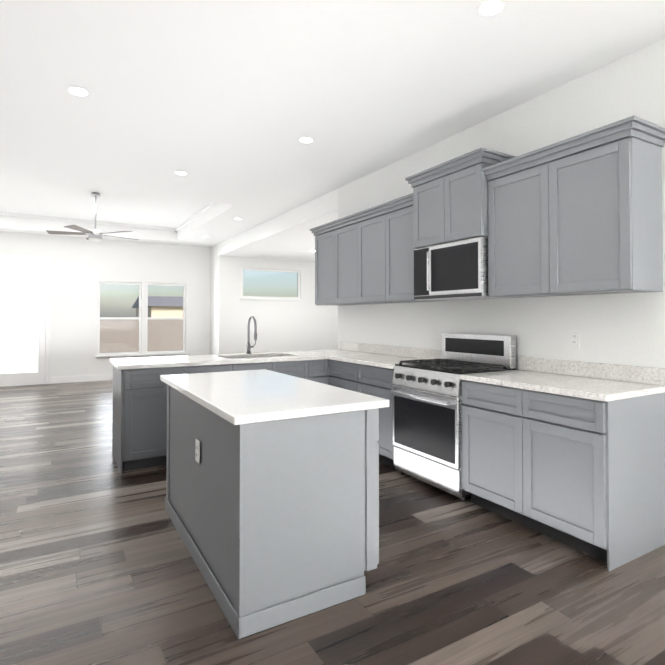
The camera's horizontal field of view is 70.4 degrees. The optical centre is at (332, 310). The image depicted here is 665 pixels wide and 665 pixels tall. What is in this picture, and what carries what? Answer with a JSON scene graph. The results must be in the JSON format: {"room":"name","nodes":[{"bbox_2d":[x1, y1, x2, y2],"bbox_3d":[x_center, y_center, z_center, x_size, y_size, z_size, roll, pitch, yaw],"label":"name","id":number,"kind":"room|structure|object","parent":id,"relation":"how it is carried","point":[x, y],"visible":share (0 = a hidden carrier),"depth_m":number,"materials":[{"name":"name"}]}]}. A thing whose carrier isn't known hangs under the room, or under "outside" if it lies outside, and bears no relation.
{"room":"kitchen","nodes":[
{"label":"kitchen","id":0,"kind":"room"},
{"bbox_2d":[0,231,209,383],"bbox_3d":[-5.759,-0.025,9.341,6.670,2.950,0.120,1,-1,-30],"label":"wall","id":1,"kind":"structure","parent":0,"point":[80,267],"depth_m":9.76,"materials":[{"name":"paint"}]},
{"bbox_2d":[0,254,49,386],"bbox_3d":[-6.032,0.188,9.042,1.050,2.515,0.106,1,-1,-30],"label":"back door","id":2,"kind":"structure","parent":1,"relation":"in","point":[24,311],"depth_m":9.11,"materials":[{"name":"white metal"}]},
{"bbox_2d":[50,374,112,383],"bbox_3d":[-4.222,1.397,10.137,3.190,0.130,0.016,1,-1,-30],"label":"baseboard","id":3,"kind":"structure","parent":1,"relation":"attached to","point":[80,378],"depth_m":9.60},
{"bbox_2d":[145,283,185,353],"bbox_3d":[-3.725,0.173,10.525,0.854,1.544,0.060,1,-1,-30],"label":"living room window","id":4,"kind":"structure","parent":1,"relation":"in","point":[166,317],"depth_m":10.50,"materials":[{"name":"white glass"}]},
{"bbox_2d":[210,244,217,354],"bbox_3d":[-2.680,-0.003,10.801,0.120,2.950,0.700,1,-1,-30],"label":"wall","id":5,"kind":"structure","parent":0,"point":[214,249],"depth_m":10.70,"materials":[{"name":"paint"}]},
{"bbox_2d":[241,361,292,375],"bbox_3d":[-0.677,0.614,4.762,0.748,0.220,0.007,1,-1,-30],"label":"base cabinet","id":6,"kind":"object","parent":0,"relation":"attached to","point":[284,367],"depth_m":4.63,"materials":[{"name":"grey wood"}]},
{"bbox_2d":[218,255,337,353],"bbox_3d":[-1.157,0.003,11.216,3.170,2.950,0.120,1,-1,-30],"label":"wall","id":7,"kind":"structure","parent":0,"point":[306,323],"depth_m":11.01,"materials":[{"name":"paint"}]},
{"bbox_2d":[241,268,299,298],"bbox_3d":[-1.442,-0.619,11.059,1.484,0.684,0.060,1,-1,-30],"label":"window","id":8,"kind":"structure","parent":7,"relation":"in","point":[287,271],"depth_m":11.06,"materials":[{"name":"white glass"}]},
{"bbox_2d":[218,189,337,261],"bbox_3d":[0.124,-1.370,9.043,3.170,0.270,5.200,1,-1,-30],"label":"ceiling beam","id":9,"kind":"object","parent":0,"point":[288,235],"visible":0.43,"depth_m":8.23,"materials":[{"name":"paint"}]},
{"bbox_2d":[0,380,664,664],"bbox_3d":[-1.032,1.413,4.365,9.840,0.080,13.440,1,-1,-30],"label":"floor","id":10,"kind":"structure","parent":0,"point":[98,565],"depth_m":2.31,"materials":[{"name":"brown wood"}]},
{"bbox_2d":[112,365,192,473],"bbox_3d":[-1.693,0.936,4.381,0.572,0.875,0.720,1,-1,-30],"label":"base cabinet","id":11,"kind":"object","parent":10,"relation":"on","point":[139,421],"depth_m":4.04,"materials":[{"name":"wood"}]},
{"bbox_2d":[109,353,300,368],"bbox_3d":[-1.213,0.486,4.689,1.760,0.035,0.785,1,-1,-30],"label":"countertop","id":12,"kind":"structure","parent":11,"relation":"on","point":[239,358],"depth_m":4.47,"materials":[{"name":"white stone"}]},
{"bbox_2d":[246,316,256,353],"bbox_3d":[-0.847,0.264,5.118,0.121,0.418,0.257,1,-1,-30],"label":"faucet","id":13,"kind":"object","parent":12,"relation":"on","point":[249,346],"visible":1,"depth_m":5.17,"materials":[{"name":"silver metal"}]},
{"bbox_2d":[193,365,240,372],"bbox_3d":[-1.307,0.939,4.606,0.559,0.875,0.719,1,-1,-30],"label":"base cabinet","id":14,"kind":"object","parent":10,"relation":"on","point":[196,368],"depth_m":4.33,"materials":[{"name":"wood"}]},
{"bbox_2d":[165,385,378,638],"bbox_3d":[-0.455,0.911,2.753,0.716,0.875,1.512,1,-1,-30],"label":"kitchen island","id":15,"kind":"object","parent":10,"relation":"on","point":[272,504],"depth_m":2.13,"materials":[{"name":"grey wood"}]},
{"bbox_2d":[195,439,199,463],"bbox_3d":[-0.716,0.744,2.498,0.008,0.116,0.072,1,-1,-30],"label":"outlet","id":16,"kind":"object","parent":15,"relation":"attached to","point":[197,450],"visible":1,"depth_m":2.49,"materials":[{"name":"plastic"}]},
{"bbox_2d":[160,369,388,424],"bbox_3d":[-0.455,0.456,2.760,0.775,0.035,1.570,1,-1,-30],"label":"island countertop","id":17,"kind":"structure","parent":15,"relation":"on","point":[246,397],"depth_m":2.37,"materials":[{"name":"white stone"}]},
{"bbox_2d":[277,353,324,383],"bbox_3d":[-0.334,0.948,5.151,0.309,0.875,0.759,1,-1,-30],"label":"base cabinet","id":18,"kind":"object","parent":10,"relation":"on","point":[309,368],"depth_m":4.83,"materials":[{"name":"wood"}]},
{"bbox_2d":[325,357,360,392],"bbox_3d":[0.349,0.943,4.817,0.662,0.875,0.627,1,-1,-30],"label":"base cabinet","id":19,"kind":"object","parent":10,"relation":"on","point":[341,374],"depth_m":4.67,"materials":[{"name":"wood"}]},
{"bbox_2d":[361,365,394,467],"bbox_3d":[0.625,0.936,4.389,0.618,0.875,0.626,1,-1,-30],"label":"base cabinet","id":20,"kind":"object","parent":10,"relation":"on","point":[375,382],"depth_m":4.11,"materials":[{"name":"wood"}]},
{"bbox_2d":[285,349,424,368],"bbox_3d":[0.200,0.488,4.876,0.868,0.035,1.885,1,-1,-30],"label":"countertop","id":21,"kind":"structure","parent":20,"relation":"on","point":[382,360],"depth_m":4.83,"materials":[{"name":"white stone"}]},
{"bbox_2d":[390,333,515,501],"bbox_3d":[0.930,0.779,3.760,0.672,1.170,0.752,1,-1,-30],"label":"range","id":22,"kind":"object","parent":10,"relation":"on","point":[427,418],"visible":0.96,"depth_m":3.61,"materials":[{"name":"silver metal"}]},
{"bbox_2d":[460,377,512,520],"bbox_3d":[1.311,0.918,3.213,0.618,0.875,0.557,1,-1,-30],"label":"base cabinet","id":23,"kind":"object","parent":10,"relation":"on","point":[485,409],"depth_m":3.12,"materials":[{"name":"wood"}]},
{"bbox_2d":[509,389,664,570],"bbox_3d":[1.535,0.912,2.829,0.618,0.875,0.568,1,-1,-30],"label":"base cabinet","id":24,"kind":"object","parent":10,"relation":"on","point":[570,453],"depth_m":2.61,"materials":[{"name":"wood"}]},
{"bbox_2d":[461,369,664,400],"bbox_3d":[1.422,0.460,3.016,0.633,0.035,1.021,1,-1,-30],"label":"countertop","id":25,"kind":"structure","parent":24,"relation":"on","point":[591,388],"depth_m":2.80,"materials":[{"name":"white stone"}]},
{"bbox_2d":[0,0,664,246],"bbox_3d":[-1.032,-1.756,4.414,9.840,0.360,13.440,1,-1,-30],"label":"ceiling","id":26,"kind":"structure","parent":0,"point":[225,104],"depth_m":3.43,"materials":[{"name":"paint"}]},
{"bbox_2d":[65,86,91,96],"bbox_3d":[-1.842,-1.588,3.418,0.169,0.007,0.169,1,-1,-36],"label":"recessed light","id":27,"kind":"object","parent":26,"relation":"in","point":[73,90],"depth_m":3.41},
{"bbox_2d":[46,192,137,241],"bbox_3d":[-3.679,-1.433,7.307,1.301,0.758,1.251,1,-1,-30],"label":"ceiling fan","id":28,"kind":"object","parent":26,"relation":"hanging from","point":[95,234],"visible":1,"depth_m":7.19,"materials":[{"name":"silver metal"}]},
{"bbox_2d":[173,171,188,175],"bbox_3d":[-1.715,-1.558,5.344,0.169,0.007,0.169,-1,-1,36],"label":"recessed light","id":29,"kind":"object","parent":26,"relation":"in","point":[183,173],"depth_m":5.35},
{"bbox_2d":[297,136,314,143],"bbox_3d":[-0.244,-1.574,4.350,0.169,0.007,0.169,0,-1,21],"label":"recessed light","id":30,"kind":"object","parent":26,"relation":"in","point":[306,140],"depth_m":4.35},
{"bbox_2d":[475,0,507,17],"bbox_3d":[0.840,-1.602,2.494,0.169,0.007,0.169,0,-1,21],"label":"recessed light","id":31,"kind":"object","parent":26,"relation":"in","point":[488,8],"depth_m":2.50,"materials":[{"name":"white"}]},
{"bbox_2d":[338,38,664,369],"bbox_3d":[2.018,-0.127,2.753,0.120,2.950,7.540,1,-1,-30],"label":"wall","id":32,"kind":"structure","parent":0,"point":[623,329],"depth_m":3.43,"materials":[{"name":"paint"}]},
{"bbox_2d":[314,228,353,305],"bbox_3d":[0.070,-0.511,5.630,0.348,0.885,0.538,1,-1,-30],"label":"upper cabinet","id":33,"kind":"object","parent":32,"relation":"attached to","point":[322,237],"depth_m":5.62,"materials":[{"name":"grey wood"}]},
{"bbox_2d":[330,220,357,304],"bbox_3d":[0.296,-0.516,5.242,0.348,0.885,0.598,1,-1,-30],"label":"upper cabinet","id":34,"kind":"object","parent":32,"relation":"attached to","point":[341,235],"depth_m":5.23,"materials":[{"name":"grey wood"}]},
{"bbox_2d":[354,212,377,303],"bbox_3d":[0.537,-0.523,4.828,0.348,0.885,0.598,1,-1,-30],"label":"upper cabinet","id":35,"kind":"object","parent":32,"relation":"attached to","point":[365,227],"depth_m":4.83,"materials":[{"name":"grey wood"}]},
{"bbox_2d":[378,200,435,303],"bbox_3d":[0.764,-0.529,4.441,0.348,0.885,0.538,1,-1,-30],"label":"upper cabinet","id":36,"kind":"object","parent":32,"relation":"attached to","point":[395,258],"depth_m":4.41,"materials":[{"name":"grey wood"}]},
{"bbox_2d":[410,172,437,251],"bbox_3d":[0.987,-0.822,4.004,0.408,0.572,0.439,1,-1,-30],"label":"upper cabinet","id":37,"kind":"object","parent":32,"relation":"attached to","point":[424,197],"depth_m":3.98,"materials":[{"name":"grey wood"}]},
{"bbox_2d":[438,156,509,244],"bbox_3d":[1.149,-0.826,3.727,0.408,0.572,0.439,1,-1,-30],"label":"upper cabinet","id":38,"kind":"object","parent":32,"relation":"attached to","point":[461,187],"depth_m":3.58,"materials":[{"name":"grey wood"}]},
{"bbox_2d":[414,236,511,300],"bbox_3d":[1.049,-0.315,3.846,0.452,0.440,0.754,1,-1,-30],"label":"microwave","id":39,"kind":"object","parent":38,"relation":"attached to","point":[454,271],"visible":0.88,"depth_m":3.68,"materials":[{"name":"stainless steel"},{"name":"black glass"}]},
{"bbox_2d":[339,341,664,384],"bbox_3d":[1.017,0.412,4.318,0.020,0.100,3.676,1,-1,-30],"label":"backsplash","id":40,"kind":"structure","parent":32,"relation":"attached to","point":[647,375],"depth_m":3.27,"materials":[{"name":"white stone"}]},
{"bbox_2d":[486,156,548,297],"bbox_3d":[1.428,-0.546,3.303,0.348,0.885,0.557,1,-1,-30],"label":"upper cabinet","id":41,"kind":"object","parent":32,"relation":"attached to","point":[512,192],"depth_m":3.27,"materials":[{"name":"grey wood"}]},
{"bbox_2d":[569,331,579,347],"bbox_3d":[1.659,0.196,3.234,0.008,0.116,0.072,1,-1,-30],"label":"outlet","id":42,"kind":"object","parent":32,"relation":"attached to","point":[574,339],"visible":1,"depth_m":3.23,"materials":[{"name":"plastic"}]},
{"bbox_2d":[538,124,664,295],"bbox_3d":[1.649,-0.552,2.925,0.348,0.885,0.557,1,-1,-30],"label":"upper cabinet","id":43,"kind":"object","parent":32,"relation":"attached to","point":[580,214],"depth_m":2.75,"materials":[{"name":"grey wood"}]},
{"label":"outside","id":44,"kind":"structure","parent":0,"visible":0},
{"bbox_3d":[-16.704,2.215,48.659,140.000,0.280,78.880,1,-1,-30],"label":"ground","id":45,"kind":"structure","parent":44,"visible":0},
{"bbox_2d":[100,319,182,352],"bbox_3d":[4.536,0.998,22.208,90.000,1.340,0.130,1,-1,-30],"label":"fence","id":46,"kind":"object","parent":45,"relation":"on","point":[175,334],"depth_m":15.74,"materials":[{"name":"beige wood"}]},
{"bbox_2d":[132,296,182,316],"bbox_3d":[-15.994,0.275,62.352,18.000,4.020,13.000,1,-1,-30],"label":"house","id":47,"kind":"structure","parent":45,"relation":"on","point":[168,310],"depth_m":54.39,"materials":[{"name":"yellow"}]}
]}

